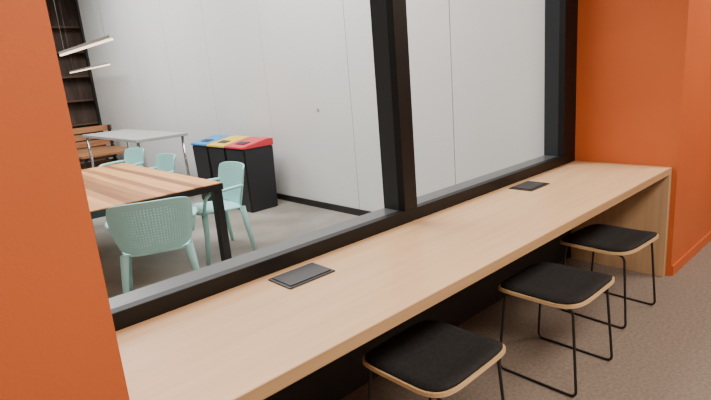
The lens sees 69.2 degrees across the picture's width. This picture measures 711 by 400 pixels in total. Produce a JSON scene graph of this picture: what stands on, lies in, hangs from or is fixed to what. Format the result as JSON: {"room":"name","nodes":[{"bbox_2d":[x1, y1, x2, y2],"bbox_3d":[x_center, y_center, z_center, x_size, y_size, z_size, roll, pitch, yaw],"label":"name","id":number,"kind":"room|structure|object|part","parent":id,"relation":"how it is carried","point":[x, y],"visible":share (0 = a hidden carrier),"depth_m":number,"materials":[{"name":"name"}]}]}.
{"room":"office breakout area","nodes":[
{"label":"office breakout area","id":0,"kind":"room"},
{"bbox_2d":[46,0,76,18],"bbox_3d":[-9.131,-2.372,10.718,11.500,4.000,0.100,-17,18,-40],"label":"wall","id":1,"kind":"structure","parent":0,"point":[67,7],"depth_m":12.27,"materials":[{"name":"brown wood"}]},
{"bbox_2d":[0,0,129,399],"bbox_3d":[-1.835,-0.411,0.199,2.750,4.000,0.830,-17,18,-40],"label":"wall","id":2,"kind":"structure","parent":0,"point":[58,339],"depth_m":0.90,"materials":[{"name":"orange paint"}]},
{"bbox_2d":[78,0,544,215],"bbox_3d":[-2.141,-2.146,7.395,0.134,4.000,10.440,-17,18,-40],"label":"wall","id":3,"kind":"structure","parent":0,"point":[298,74],"depth_m":5.68,"materials":[{"name":"grey paint"}]},
{"bbox_2d":[74,0,108,158],"bbox_3d":[-5.701,-2.784,11.228,0.200,4.000,0.100,-17,18,-40],"label":"trim","id":4,"kind":"structure","parent":3,"relation":"attached to","point":[75,1],"depth_m":11.11,"materials":[{"name":"black metal"}]},
{"bbox_2d":[115,162,570,399],"bbox_3d":[0.330,0.440,2.837,3.450,0.750,0.130,-17,18,-40],"label":"wall","id":5,"kind":"structure","parent":0,"point":[344,375],"depth_m":2.78,"materials":[{"name":"black paint"}]},
{"bbox_2d":[109,0,577,330],"bbox_3d":[0.230,-0.827,2.520,3.450,1.870,0.150,-17,18,-40],"label":"window","id":6,"kind":"structure","parent":5,"relation":"in","point":[402,205],"depth_m":2.51,"materials":[{"name":"black"}]},
{"bbox_3d":[0.339,0.055,2.696,3.450,0.062,0.045,-17,18,-40],"label":"frame rail","id":7,"kind":"part","parent":6,"relation":"part of","materials":[{"name":"black"}]},
{"bbox_2d":[80,158,710,399],"bbox_3d":[-3.113,0.659,4.919,11.500,0.100,17.200,-17,18,-40],"label":"floor","id":8,"kind":"structure","parent":0,"point":[663,351],"depth_m":2.92,"materials":[{"name":"carpet"}]},
{"bbox_2d":[50,18,102,149],"bbox_3d":[-6.283,-2.667,12.425,2.060,3.300,0.460,-17,18,-40],"label":"shelving unit","id":9,"kind":"object","parent":8,"relation":"on","point":[77,85],"visible":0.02,"depth_m":12.23,"materials":[{"name":"brown wood"}]},
{"bbox_3d":[-6.399,-4.042,12.089,1.930,0.040,0.330,-17,18,-40],"label":"shelf","id":10,"kind":"part","parent":9,"relation":"part of","materials":[{"name":"brown wood"}]},
{"bbox_3d":[-6.354,-3.509,12.219,1.930,0.040,0.330,-17,18,-40],"label":"shelf","id":11,"kind":"part","parent":9,"relation":"part of","materials":[{"name":"brown wood"}]},
{"bbox_3d":[-6.309,-2.977,12.350,1.930,0.040,0.330,-17,18,-40],"label":"shelf","id":12,"kind":"part","parent":9,"relation":"part of","materials":[{"name":"brown wood"}]},
{"bbox_3d":[-6.265,-2.444,12.480,1.930,0.040,0.330,-17,18,-40],"label":"shelf","id":13,"kind":"part","parent":9,"relation":"part of","materials":[{"name":"brown wood"}]},
{"bbox_3d":[-6.220,-1.912,12.610,1.930,0.040,0.330,-17,18,-40],"label":"shelf","id":14,"kind":"part","parent":9,"relation":"part of","materials":[{"name":"brown wood"}]},
{"bbox_3d":[-6.175,-1.379,12.740,1.930,0.040,0.330,-17,18,-40],"label":"shelf","id":15,"kind":"part","parent":9,"relation":"part of","materials":[{"name":"brown wood"}]},
{"bbox_2d":[73,124,131,168],"bbox_3d":[-4.930,-0.935,9.927,1.000,0.910,1.320,-17,18,-40],"label":"bench","id":16,"kind":"object","parent":8,"relation":"on","point":[108,151],"visible":0.43,"depth_m":10.31,"materials":[{"name":"brown wood"}]},
{"bbox_3d":[-4.825,-0.539,9.285,0.050,0.430,0.050,-17,18,-40],"label":"leg","id":17,"kind":"part","parent":16,"relation":"part of","materials":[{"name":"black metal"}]},
{"bbox_3d":[-4.909,-0.927,9.907,1.000,0.040,1.260,-17,18,-40],"label":"slatted seat","id":18,"kind":"part","parent":16,"relation":"part of","materials":[{"name":"brown wood"}]},
{"bbox_3d":[-5.020,-1.099,10.649,0.050,0.900,0.050,-17,18,-40],"label":"leg","id":19,"kind":"part","parent":16,"relation":"part of","materials":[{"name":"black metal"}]},
{"bbox_2d":[98,148,143,166],"bbox_3d":[-2.962,-0.238,6.632,0.630,0.799,0.530,8,19,42],"label":"armchair","id":20,"kind":"object","parent":8,"relation":"on","point":[133,156],"visible":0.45,"depth_m":6.77,"materials":[{"name":"teal plastic"}]},
{"bbox_3d":[-3.200,-0.387,6.752,0.089,0.219,0.398,8,19,42],"label":"armrest","id":21,"kind":"part","parent":20,"relation":"part of","materials":[{"name":"teal plastic"}]},
{"bbox_3d":[-2.851,-0.487,6.717,0.548,0.375,0.146,8,19,42],"label":"backrest","id":22,"kind":"part","parent":20,"relation":"part of","materials":[{"name":"teal plastic"}]},
{"bbox_2d":[82,129,189,175],"bbox_3d":[-3.373,-0.568,7.914,0.720,0.900,2.400,-17,18,-40],"label":"table","id":23,"kind":"object","parent":8,"relation":"on","point":[125,135],"visible":0.74,"depth_m":7.39,"materials":[{"name":"grey laminate"}]},
{"bbox_3d":[-4.356,-0.621,8.531,0.038,0.870,0.040,-17,18,-40],"label":"leg","id":24,"kind":"part","parent":23,"relation":"part of","materials":[{"name":"silver metal"}]},
{"bbox_3d":[-2.388,-0.486,7.304,0.038,0.870,0.040,-17,18,-40],"label":"leg","id":25,"kind":"part","parent":23,"relation":"part of","materials":[{"name":"silver metal"}]},
{"bbox_2d":[104,196,199,293],"bbox_3d":[-1.425,0.347,3.713,0.630,0.799,0.530,-10,15,-19],"label":"armchair","id":26,"kind":"object","parent":8,"relation":"on","point":[160,232],"visible":1,"depth_m":3.48,"materials":[{"name":"teal plastic"}]},
{"bbox_3d":[-1.566,0.592,3.529,0.059,0.434,0.109,4,16,32],"label":"leg","id":27,"kind":"part","parent":26,"relation":"part of","materials":[{"name":"teal plastic"}]},
{"bbox_3d":[-1.702,0.517,3.880,0.109,0.434,0.059,0,14,17],"label":"leg","id":28,"kind":"part","parent":26,"relation":"part of","materials":[{"name":"teal plastic"}]},
{"bbox_3d":[-1.374,0.179,3.487,0.548,0.375,0.146,-10,15,-19],"label":"backrest","id":29,"kind":"part","parent":26,"relation":"part of","materials":[{"name":"teal plastic"}]},
{"bbox_3d":[-1.439,0.311,3.735,0.496,0.040,0.432,-10,15,-19],"label":"seat","id":30,"kind":"part","parent":26,"relation":"part of","materials":[{"name":"teal plastic"}]},
{"bbox_3d":[-1.137,0.519,3.679,0.109,0.434,0.059,0,14,17],"label":"leg","id":31,"kind":"part","parent":26,"relation":"part of","materials":[{"name":"teal plastic"}]},
{"bbox_3d":[-1.198,0.165,3.806,0.089,0.219,0.398,-10,15,-19],"label":"armrest","id":32,"kind":"part","parent":26,"relation":"part of","materials":[{"name":"teal plastic"}]},
{"bbox_2d":[81,163,231,298],"bbox_3d":[-2.283,0.178,4.869,1.110,0.720,2.370,-17,18,-40],"label":"dining table","id":33,"kind":"object","parent":8,"relation":"on","point":[108,186],"visible":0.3,"depth_m":4.35,"materials":[{"name":"brown wood"}]},
{"bbox_3d":[-2.310,-0.137,4.791,1.110,0.052,2.370,-17,18,-40],"label":"frame","id":34,"kind":"part","parent":33,"relation":"part of","materials":[{"name":"black metal"}]},
{"bbox_3d":[-1.137,0.231,4.376,0.070,0.665,0.070,-17,18,-40],"label":"leg","id":35,"kind":"part","parent":33,"relation":"part of","materials":[{"name":"black metal"}]},
{"bbox_2d":[145,153,175,218],"bbox_3d":[-2.248,-0.086,5.765,0.530,0.799,0.630,-16,18,-38],"label":"armchair","id":36,"kind":"object","parent":8,"relation":"on","point":[163,161],"visible":0.36,"depth_m":5.92,"materials":[{"name":"teal plastic"}]},
{"bbox_3d":[-2.121,-0.332,5.834,0.146,0.375,0.548,-16,18,-38],"label":"backrest","id":37,"kind":"part","parent":36,"relation":"part of","materials":[{"name":"teal plastic"}]},
{"bbox_2d":[191,134,233,200],"bbox_3d":[-1.868,-0.425,6.930,0.428,0.845,0.440,-17,18,-40],"label":"recycling bin","id":38,"kind":"object","parent":8,"relation":"on","point":[200,150],"visible":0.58,"depth_m":6.77,"materials":[{"name":"black plastic"}]},
{"bbox_3d":[-1.899,-0.794,6.840,0.428,0.083,0.440,-17,18,-40],"label":"lid","id":39,"kind":"part","parent":38,"relation":"part of","materials":[{"name":"blue plastic"}]},
{"bbox_2d":[192,161,256,264],"bbox_3d":[-1.260,0.087,4.717,0.530,0.799,0.630,-14,17,-34],"label":"armchair","id":40,"kind":"object","parent":8,"relation":"on","point":[230,173],"visible":0.88,"depth_m":4.72,"materials":[{"name":"teal plastic"}]},
{"bbox_3d":[-1.282,0.342,4.455,0.059,0.434,0.109,-4,14,2],"label":"leg","id":41,"kind":"part","parent":40,"relation":"part of","materials":[{"name":"teal plastic"}]},
{"bbox_3d":[-1.288,0.064,4.692,0.432,0.040,0.496,-14,17,-34],"label":"seat","id":42,"kind":"part","parent":40,"relation":"part of","materials":[{"name":"teal plastic"}]},
{"bbox_3d":[-1.141,0.003,4.449,0.398,0.219,0.089,-14,17,-34],"label":"armrest","id":43,"kind":"part","parent":40,"relation":"part of","materials":[{"name":"teal plastic"}]},
{"bbox_3d":[-1.250,0.197,5.036,0.059,0.434,0.109,-4,14,2],"label":"leg","id":44,"kind":"part","parent":40,"relation":"part of","materials":[{"name":"teal plastic"}]},
{"bbox_3d":[-1.124,-0.157,4.776,0.146,0.375,0.548,-14,17,-34],"label":"backrest","id":45,"kind":"part","parent":40,"relation":"part of","materials":[{"name":"teal plastic"}]},
{"bbox_3d":[-0.975,0.263,4.673,0.109,0.434,0.059,-1,14,16],"label":"leg","id":46,"kind":"part","parent":40,"relation":"part of","materials":[{"name":"teal plastic"}]},
{"bbox_2d":[206,135,251,180],"bbox_3d":[-1.564,-0.371,6.603,0.428,0.845,0.440,-17,18,-40],"label":"recycling bin","id":47,"kind":"object","parent":8,"relation":"on","point":[217,152],"visible":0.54,"depth_m":6.46,"materials":[{"name":"black plastic"}]},
{"bbox_3d":[-1.595,-0.740,6.513,0.428,0.083,0.440,-17,18,-40],"label":"lid","id":48,"kind":"part","parent":47,"relation":"part of","materials":[{"name":"yellow plastic"}]},
{"bbox_2d":[224,137,277,212],"bbox_3d":[-1.259,-0.317,6.276,0.428,0.845,0.440,-17,18,-40],"label":"recycling bin","id":49,"kind":"object","parent":8,"relation":"on","point":[256,153],"visible":0.92,"depth_m":6.12,"materials":[{"name":"black plastic"}]},
{"bbox_3d":[-1.290,-0.685,6.186,0.428,0.083,0.440,-17,18,-40],"label":"lid","id":50,"kind":"part","parent":49,"relation":"part of","materials":[{"name":"red plastic"}]},
{"bbox_2d":[116,161,671,399],"bbox_3d":[0.605,0.489,2.543,3.442,0.750,0.638,-17,18,-40],"label":"countertop","id":51,"kind":"structure","parent":8,"relation":"on","point":[252,340],"depth_m":1.88,"materials":[{"name":"brown wood"}]},
{"bbox_2d":[268,262,334,289],"bbox_3d":[-0.211,0.293,2.021,0.220,0.010,0.150,-17,18,-40],"label":"power outlet","id":52,"kind":"object","parent":51,"relation":"on","point":[294,278],"visible":1,"depth_m":2.00,"materials":[{"name":"grey metal"}]},
{"bbox_2d":[509,181,549,190],"bbox_3d":[1.060,-0.087,3.140,0.220,0.010,0.150,-17,18,-40],"label":"power outlet","id":53,"kind":"object","parent":51,"relation":"on","point":[528,185],"visible":1,"depth_m":3.11,"materials":[{"name":"grey metal"}]},
{"bbox_3d":[1.850,0.116,3.639,0.042,0.750,0.638,-17,18,-40],"label":"panel","id":54,"kind":"part","parent":51,"relation":"part of","materials":[{"name":"brown wood"}]},
{"bbox_2d":[362,320,505,399],"bbox_3d":[0.313,0.784,2.012,0.436,0.478,0.436,-17,18,-41],"label":"stool","id":55,"kind":"object","parent":8,"relation":"on","point":[436,359],"visible":1,"depth_m":1.91,"materials":[{"name":"black fabric"}]},
{"bbox_3d":[0.182,0.849,1.893,0.032,0.430,0.402,-17,18,-41],"label":"sled leg","id":56,"kind":"part","parent":55,"relation":"part of","materials":[{"name":"black metal"}]},
{"bbox_3d":[0.297,0.588,1.964,0.436,0.048,0.436,-17,18,-41],"label":"seat","id":57,"kind":"part","parent":55,"relation":"part of","materials":[{"name":"brown wood"}]},
{"bbox_3d":[0.452,0.766,2.139,0.032,0.430,0.402,-17,18,-41],"label":"sled leg","id":58,"kind":"part","parent":55,"relation":"part of","materials":[{"name":"black metal"}]},
{"bbox_2d":[498,262,614,396],"bbox_3d":[0.984,0.599,2.537,0.436,0.478,0.436,-17,18,-40],"label":"stool","id":59,"kind":"object","parent":8,"relation":"on","point":[555,285],"visible":0.98,"depth_m":2.44,"materials":[{"name":"black metal"}]},
{"bbox_3d":[0.850,0.664,2.420,0.032,0.430,0.402,-17,18,-40],"label":"sled leg","id":60,"kind":"part","parent":59,"relation":"part of","materials":[{"name":"black metal"}]},
{"bbox_3d":[0.967,0.403,2.489,0.436,0.048,0.436,-17,18,-40],"label":"seat","id":61,"kind":"part","parent":59,"relation":"part of","materials":[{"name":"brown wood"}]},
{"bbox_2d":[500,262,612,303],"bbox_3d":[0.966,0.389,2.485,0.420,0.044,0.420,-17,18,-40],"label":"cushion","id":62,"kind":"object","parent":59,"relation":"on","point":[541,282],"depth_m":2.43,"materials":[{"name":"black fabric"}]},
{"bbox_3d":[1.125,0.582,2.662,0.032,0.430,0.402,-17,18,-40],"label":"sled leg","id":63,"kind":"part","parent":59,"relation":"part of","materials":[{"name":"black metal"}]},
{"bbox_2d":[560,224,658,328],"bbox_3d":[1.503,0.424,3.074,0.436,0.478,0.436,-16,17,-37],"label":"stool","id":64,"kind":"object","parent":8,"relation":"on","point":[600,238],"visible":0.89,"depth_m":2.97,"materials":[{"name":"black fabric"}]},
{"bbox_3d":[1.363,0.488,2.964,0.032,0.430,0.402,-16,17,-37],"label":"sled leg","id":65,"kind":"part","parent":64,"relation":"part of","materials":[{"name":"black metal"}]},
{"bbox_3d":[1.487,0.228,3.026,0.436,0.048,0.436,-16,17,-37],"label":"seat","id":66,"kind":"part","parent":64,"relation":"part of","materials":[{"name":"brown wood"}]},
{"bbox_2d":[562,224,656,251],"bbox_3d":[1.486,0.214,3.022,0.420,0.044,0.420,-16,17,-37],"label":"cushion","id":67,"kind":"object","parent":64,"relation":"on","point":[594,237],"depth_m":2.97,"materials":[{"name":"black fabric"}]},
{"bbox_3d":[1.650,0.408,3.191,0.032,0.430,0.402,-16,17,-37],"label":"sled leg","id":68,"kind":"part","parent":64,"relation":"part of","materials":[{"name":"black metal"}]},
{"bbox_2d":[572,0,710,275],"bbox_3d":[2.719,-1.776,4.218,2.800,4.000,0.820,-17,18,-40],"label":"wall","id":69,"kind":"structure","parent":0,"point":[643,80],"depth_m":3.42,"materials":[{"name":"orange paint"}]},
{"bbox_2d":[671,231,710,275],"bbox_3d":[3.163,0.175,4.384,2.790,0.070,0.012,-17,18,-40],"label":"baseboard","id":70,"kind":"structure","parent":69,"relation":"attached to","point":[695,249],"depth_m":3.72,"materials":[{"name":"orange paint"}]},
{"bbox_3d":[-5.087,-3.604,5.710,11.500,0.100,12.350,-17,18,-40],"label":"ceiling","id":71,"kind":"structure","parent":0,"visible":0},
{"bbox_2d":[54,2,113,55],"bbox_3d":[-3.078,-2.626,5.437,0.036,1.990,1.900,-17,18,-40],"label":"pendant lamp","id":72,"kind":"object","parent":71,"relation":"hanging from","point":[107,38],"visible":1,"depth_m":5.50,"materials":[{"name":"white metal"}]},
{"bbox_2d":[60,38,112,55],"bbox_3d":[-2.998,-1.673,5.671,0.028,0.020,1.880,-17,18,-40],"label":"diffuser","id":73,"kind":"object","parent":72,"relation":"attached to","point":[98,41],"depth_m":5.55,"materials":[{"name":"white plastic"}]},
{"bbox_2d":[59,3,110,72],"bbox_3d":[-5.418,-3.564,10.053,0.036,1.980,2.600,-17,18,-40],"label":"pendant lamp","id":74,"kind":"object","parent":71,"relation":"hanging from","point":[104,63],"visible":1,"depth_m":10.09,"materials":[{"name":"white metal"}]},
{"bbox_2d":[70,64,109,72],"bbox_3d":[-5.339,-2.615,10.286,0.028,0.020,2.580,-17,18,-40],"label":"diffuser","id":75,"kind":"object","parent":74,"relation":"attached to","point":[99,65],"depth_m":10.18,"materials":[{"name":"white plastic"}]}
]}

